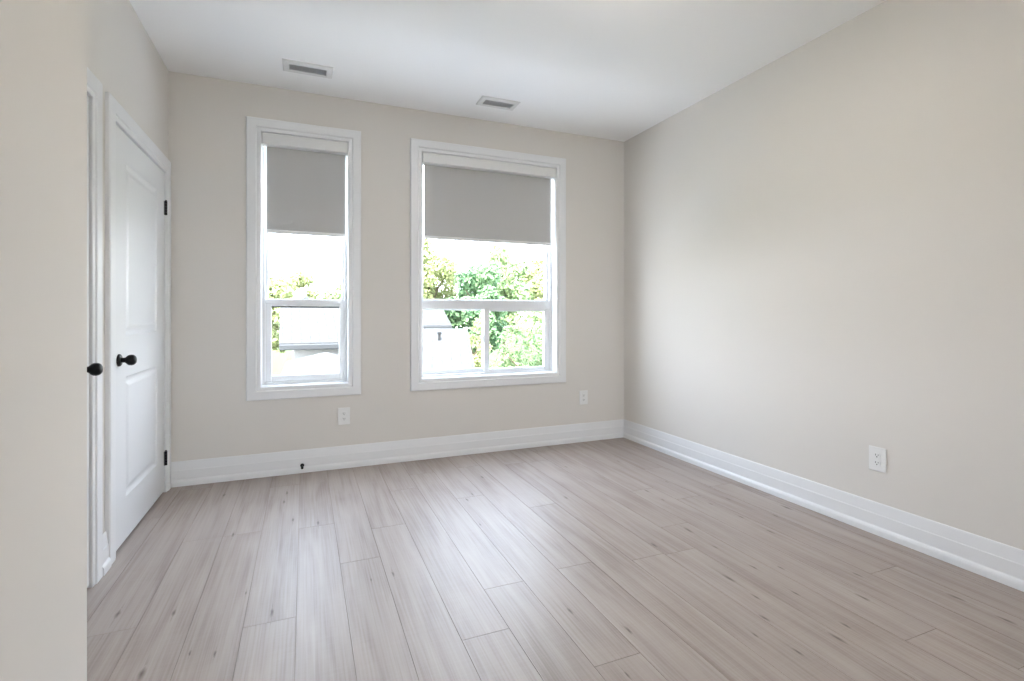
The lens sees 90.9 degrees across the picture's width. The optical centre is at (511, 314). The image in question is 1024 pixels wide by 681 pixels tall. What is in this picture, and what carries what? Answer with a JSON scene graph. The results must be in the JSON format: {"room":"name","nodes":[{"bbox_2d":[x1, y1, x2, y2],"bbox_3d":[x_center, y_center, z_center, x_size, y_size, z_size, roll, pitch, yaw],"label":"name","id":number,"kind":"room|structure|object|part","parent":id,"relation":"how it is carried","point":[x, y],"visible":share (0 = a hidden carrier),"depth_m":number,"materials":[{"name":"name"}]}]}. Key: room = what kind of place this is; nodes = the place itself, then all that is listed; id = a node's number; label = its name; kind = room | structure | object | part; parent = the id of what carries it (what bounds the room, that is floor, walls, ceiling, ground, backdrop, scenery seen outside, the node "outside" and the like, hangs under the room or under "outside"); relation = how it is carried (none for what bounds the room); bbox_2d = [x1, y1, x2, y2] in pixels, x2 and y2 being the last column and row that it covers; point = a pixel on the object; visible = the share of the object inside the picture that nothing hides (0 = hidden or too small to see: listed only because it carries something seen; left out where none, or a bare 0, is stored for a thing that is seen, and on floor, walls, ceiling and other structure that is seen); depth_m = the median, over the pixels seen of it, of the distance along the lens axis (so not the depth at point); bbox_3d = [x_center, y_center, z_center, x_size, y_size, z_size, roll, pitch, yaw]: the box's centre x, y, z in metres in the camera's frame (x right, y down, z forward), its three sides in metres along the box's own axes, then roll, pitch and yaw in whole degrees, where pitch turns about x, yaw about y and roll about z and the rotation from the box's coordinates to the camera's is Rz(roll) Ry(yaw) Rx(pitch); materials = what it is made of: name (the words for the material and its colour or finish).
{"room":"empty bedroom","nodes":[
{"label":"empty bedroom","id":0,"kind":"room"},
{"bbox_2d":[0,0,86,680],"bbox_3d":[0.482,-0.231,-3.096,0.568,2.745,8.908,0,0,-22],"label":"wall","id":1,"kind":"structure","parent":0,"point":[43,43],"depth_m":0.94,"materials":[{"name":"white paint"}]},
{"bbox_2d":[87,0,167,532],"bbox_3d":[-1.856,-0.133,2.068,0.200,2.940,2.623,0,0,-22],"label":"wall","id":2,"kind":"structure","parent":0,"point":[121,54],"depth_m":2.52,"materials":[{"name":"white paint"}]},
{"bbox_2d":[87,67,102,587],"bbox_3d":[-1.613,0.068,1.682,0.194,2.138,1.060,0,0,-22],"label":"door","id":3,"kind":"structure","parent":2,"relation":"in","point":[94,86],"depth_m":2.10,"materials":[{"name":"white paint"}]},
{"bbox_3d":[-1.683,0.221,2.019,0.066,0.052,0.052,0,0,-22],"label":"knob","id":4,"kind":"part","parent":3,"relation":"part of","materials":[{"name":"black metal"}]},
{"bbox_2d":[103,531,111,575],"bbox_3d":[-1.801,1.056,2.227,0.024,0.162,0.090,0,0,-22],"label":"baseboard","id":5,"kind":"structure","parent":2,"relation":"attached to","point":[107,562],"depth_m":2.24,"materials":[{"name":"white paint"}]},
{"bbox_2d":[105,92,170,563],"bbox_3d":[-2.063,0.068,2.776,0.194,2.138,1.125,0,0,-22],"label":"door","id":6,"kind":"structure","parent":2,"relation":"in","point":[137,172],"depth_m":2.63,"materials":[{"name":"white paint"}]},
{"bbox_3d":[-1.853,0.221,2.432,0.066,0.052,0.052,0,0,-22],"label":"knob","id":7,"kind":"part","parent":6,"relation":"part of","materials":[{"name":"black metal"}]},
{"bbox_2d":[168,71,623,461],"bbox_3d":[-0.752,-0.173,4.050,4.097,2.860,0.200,0,0,-22],"label":"wall","id":8,"kind":"structure","parent":0,"point":[212,417],"depth_m":3.81,"materials":[{"name":"white paint"}]},
{"bbox_2d":[246,116,360,400],"bbox_3d":[-1.516,-0.385,3.705,0.765,1.969,0.186,0,0,-22],"label":"window","id":9,"kind":"structure","parent":8,"relation":"in","point":[261,384],"depth_m":3.64,"materials":[{"name":"white paint"}]},
{"bbox_2d":[261,132,347,236],"bbox_3d":[-1.498,-0.926,3.661,0.577,0.695,0.075,0,0,-22],"label":"roller shade","id":10,"kind":"object","parent":9,"relation":"attached to","point":[306,176],"visible":1,"depth_m":3.67,"materials":[{"name":"grey fabric"}]},
{"bbox_3d":[-1.526,0.189,3.730,0.551,0.602,0.047,0,0,-22],"label":"sash","id":11,"kind":"part","parent":9,"relation":"part of","materials":[{"name":"clear glass"}]},
{"bbox_3d":[-1.535,-0.385,3.752,0.611,1.815,0.085,0,0,-22],"label":"frame","id":12,"kind":"part","parent":9,"relation":"part of","materials":[{"name":"white plastic"}]},
{"bbox_3d":[-1.542,-0.662,3.768,0.539,1.168,0.030,0,0,-22],"label":"sash","id":13,"kind":"part","parent":9,"relation":"part of","materials":[{"name":"white plastic"}]},
{"bbox_2d":[338,407,349,424],"bbox_3d":[-1.245,0.755,3.734,0.086,0.125,0.009,0,0,-22],"label":"electrical outlet","id":14,"kind":"object","parent":8,"relation":"attached to","point":[343,413],"visible":1,"depth_m":3.73,"materials":[{"name":"white plastic"}]},
{"bbox_2d":[171,419,623,486],"bbox_3d":[-0.607,1.056,3.989,3.575,0.162,0.024,0,0,-22],"label":"baseboard","id":15,"kind":"structure","parent":8,"relation":"attached to","point":[231,468],"depth_m":3.82,"materials":[{"name":"white paint"}]},
{"bbox_2d":[410,138,565,390],"bbox_3d":[-0.190,-0.386,4.251,1.366,1.967,0.186,0,0,-22],"label":"window","id":16,"kind":"structure","parent":8,"relation":"in","point":[553,306],"depth_m":4.24,"materials":[{"name":"white paint"}]},
{"bbox_3d":[-0.479,0.224,4.206,0.561,0.535,0.030,0,0,-22],"label":"sliding sash","id":17,"kind":"part","parent":16,"relation":"part of","materials":[{"name":"clear glass"}]},
{"bbox_3d":[-0.211,-0.680,4.306,1.134,1.131,0.050,0,0,-22],"label":"fixed sash","id":18,"kind":"part","parent":16,"relation":"part of","materials":[{"name":"white plastic"}]},
{"bbox_2d":[422,152,555,245],"bbox_3d":[-0.172,-0.939,4.208,1.178,0.670,0.075,0,0,-22],"label":"roller shade","id":19,"kind":"object","parent":16,"relation":"attached to","point":[466,199],"visible":0.88,"depth_m":4.21,"materials":[{"name":"grey fabric"}]},
{"bbox_3d":[0.041,0.224,4.381,0.611,0.535,0.032,0,0,-22],"label":"sliding sash","id":20,"kind":"part","parent":16,"relation":"part of","materials":[{"name":"clear glass"}]},
{"bbox_2d":[579,390,587,404],"bbox_3d":[0.641,0.745,4.511,0.086,0.125,0.009,0,0,-22],"label":"electrical outlet","id":21,"kind":"object","parent":8,"relation":"attached to","point":[583,395],"visible":1,"depth_m":4.51,"materials":[{"name":"white plastic"}]},
{"bbox_2d":[129,0,885,141],"bbox_3d":[1.455,-1.703,-1.303,4.097,0.200,11.781,0,0,-22],"label":"ceiling","id":22,"kind":"structure","parent":0,"point":[616,70],"depth_m":3.00,"materials":[{"name":"white paint"}]},
{"bbox_2d":[282,58,332,78],"bbox_3d":[-1.331,-1.596,3.286,0.304,0.014,0.160,0,0,-22],"label":"ceiling vent","id":23,"kind":"object","parent":22,"relation":"in","point":[288,65],"visible":1,"depth_m":3.27,"materials":[{"name":"white metal"}]},
{"bbox_2d":[476,95,520,110],"bbox_3d":[-0.106,-1.596,3.820,0.304,0.014,0.160,0,0,-22],"label":"ceiling vent","id":24,"kind":"object","parent":22,"relation":"in","point":[487,101],"visible":1,"depth_m":3.81,"materials":[{"name":"white metal"}]},
{"bbox_2d":[87,437,1023,680],"bbox_3d":[1.515,1.197,-1.306,3.727,0.120,11.471,0,0,-22],"label":"floor","id":25,"kind":"structure","parent":0,"point":[616,559],"depth_m":2.12,"materials":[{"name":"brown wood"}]},
{"bbox_2d":[624,0,1023,549],"bbox_3d":[3.318,-0.173,-0.644,0.150,2.860,11.581,0,0,-22],"label":"wall","id":26,"kind":"structure","parent":0,"point":[824,248],"depth_m":2.72,"materials":[{"name":"white paint"}]},
{"bbox_2d":[623,419,1023,591],"bbox_3d":[3.209,1.056,-0.608,0.024,0.162,11.431,0,0,-22],"label":"baseboard","id":27,"kind":"structure","parent":26,"relation":"attached to","point":[1002,563],"depth_m":2.67,"materials":[{"name":"white paint"}]},
{"bbox_2d":[869,445,886,472],"bbox_3d":[1.891,0.750,2.608,0.009,0.125,0.086,0,0,-22],"label":"electrical outlet","id":28,"kind":"object","parent":26,"relation":"attached to","point":[877,456],"visible":1,"depth_m":2.60,"materials":[{"name":"white plastic"}]},
{"bbox_2d":[873,452,880,458],"bbox_3d":[1.889,0.731,2.607,0.003,0.029,0.035,0,0,-22],"label":"receptacle","id":29,"kind":"object","parent":28,"relation":"attached to","point":[876,455],"depth_m":2.61,"materials":[{"name":"grey plastic"}]},
{"bbox_2d":[873,460,880,465],"bbox_3d":[1.889,0.769,2.607,0.003,0.029,0.035,0,0,-22],"label":"receptacle","id":30,"kind":"object","parent":28,"relation":"attached to","point":[875,462],"depth_m":2.61,"materials":[{"name":"grey plastic"}]},
{"label":"outside","id":31,"kind":"structure","parent":0,"visible":0},
{"bbox_2d":[272,331,536,374],"bbox_3d":[-2.188,4.137,31.547,140.000,0.001,180.000,0,0,-22],"label":"ground","id":32,"kind":"structure","parent":31,"point":[279,359],"depth_m":48.22,"materials":[{"name":"white"}]},
{"bbox_2d":[269,276,296,352],"bbox_3d":[-9.639,1.069,19.326,2.622,6.241,2.613,0,0,-22],"label":"tree","id":33,"kind":"object","parent":32,"relation":"on","point":[284,289],"visible":0.12,"depth_m":19.09,"materials":[{"name":"green plant"}]},
{"bbox_2d":[281,270,319,298],"bbox_3d":[-9.728,1.058,23.396,2.150,6.261,2.393,0,0,32],"label":"tree","id":34,"kind":"object","parent":32,"relation":"on","point":[300,279],"visible":0.08,"depth_m":23.36,"materials":[{"name":"green plant"}]},
{"bbox_2d":[279,299,339,359],"bbox_3d":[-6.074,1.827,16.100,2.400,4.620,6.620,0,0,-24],"label":"house","id":35,"kind":"structure","parent":32,"relation":"on","point":[306,332],"depth_m":13.67,"materials":[{"name":"white"}]},
{"bbox_2d":[281,352,338,374],"bbox_3d":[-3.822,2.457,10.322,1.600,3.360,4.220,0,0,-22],"label":"garage","id":36,"kind":"structure","parent":32,"relation":"on","point":[325,362],"depth_m":9.52,"materials":[{"name":"white"}]},
{"bbox_2d":[319,280,340,298],"bbox_3d":[-7.095,1.287,21.056,1.869,5.803,1.862,0,0,34],"label":"tree","id":37,"kind":"object","parent":32,"relation":"on","point":[328,293],"visible":0.09,"depth_m":20.48,"materials":[{"name":"green plant"}]},
{"bbox_2d":[423,310,451,328],"bbox_3d":[-4.317,1.837,22.017,2.400,4.600,4.020,0,0,-22],"label":"roof","id":38,"kind":"structure","parent":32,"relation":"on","point":[432,319],"depth_m":20.89,"materials":[{"name":"white"}]},
{"bbox_2d":[423,234,458,298],"bbox_3d":[-4.643,-0.164,29.199,3.744,8.704,3.942,0,0,-22],"label":"tree","id":39,"kind":"object","parent":32,"relation":"on","point":[436,268],"visible":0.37,"depth_m":28.32,"materials":[{"name":"green plant"}]},
{"bbox_2d":[423,328,474,369],"bbox_3d":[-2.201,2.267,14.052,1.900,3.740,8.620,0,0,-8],"label":"house","id":40,"kind":"structure","parent":32,"relation":"on","point":[443,348],"depth_m":12.42,"materials":[{"name":"white"}]},
{"bbox_2d":[437,331,441,340],"bbox_3d":[-1.887,0.592,13.087,0.110,0.290,0.110,0,0,-8],"label":"roof vent","id":41,"kind":"object","parent":40,"relation":"attached to","point":[439,333],"depth_m":13.06,"materials":[{"name":"black metal"}]},
{"bbox_2d":[444,261,507,352],"bbox_3d":[-1.749,0.873,22.902,3.264,6.633,2.826,0,0,3],"label":"tree","id":42,"kind":"object","parent":32,"relation":"on","point":[480,277],"visible":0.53,"depth_m":22.30,"materials":[{"name":"green plant"}]},
{"bbox_2d":[468,318,492,367],"bbox_3d":[-1.500,2.159,19.596,1.434,4.058,1.408,0,0,-35],"label":"tree","id":43,"kind":"object","parent":32,"relation":"on","point":[477,356],"visible":0.38,"depth_m":19.40,"materials":[{"name":"green plant"}]},
{"bbox_2d":[476,243,534,361],"bbox_3d":[-0.461,0.115,27.453,3.637,8.148,4.236,0,0,-22],"label":"tree","id":44,"kind":"object","parent":32,"relation":"on","point":[509,288],"visible":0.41,"depth_m":27.07,"materials":[{"name":"green plant"}]},
{"bbox_2d":[489,311,542,367],"bbox_3d":[0.949,1.941,14.044,3.233,4.495,3.457,0,0,-22],"label":"tree","id":45,"kind":"object","parent":32,"relation":"on","point":[507,354],"visible":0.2,"depth_m":14.02,"materials":[{"name":"green plant"}]},
{"bbox_2d":[516,256,543,347],"bbox_3d":[1.871,0.278,30.419,3.051,7.824,3.712,0,0,-22],"label":"tree","id":46,"kind":"object","parent":32,"relation":"on","point":[535,278],"visible":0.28,"depth_m":29.97,"materials":[{"name":"green plant"}]},
{"bbox_2d":[529,316,542,365],"bbox_3d":[2.098,1.788,18.057,3.051,4.800,3.542,0,0,-22],"label":"tree","id":47,"kind":"object","parent":32,"relation":"on","point":[534,335],"visible":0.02,"depth_m":18.09,"materials":[{"name":"green plant"}]}
]}

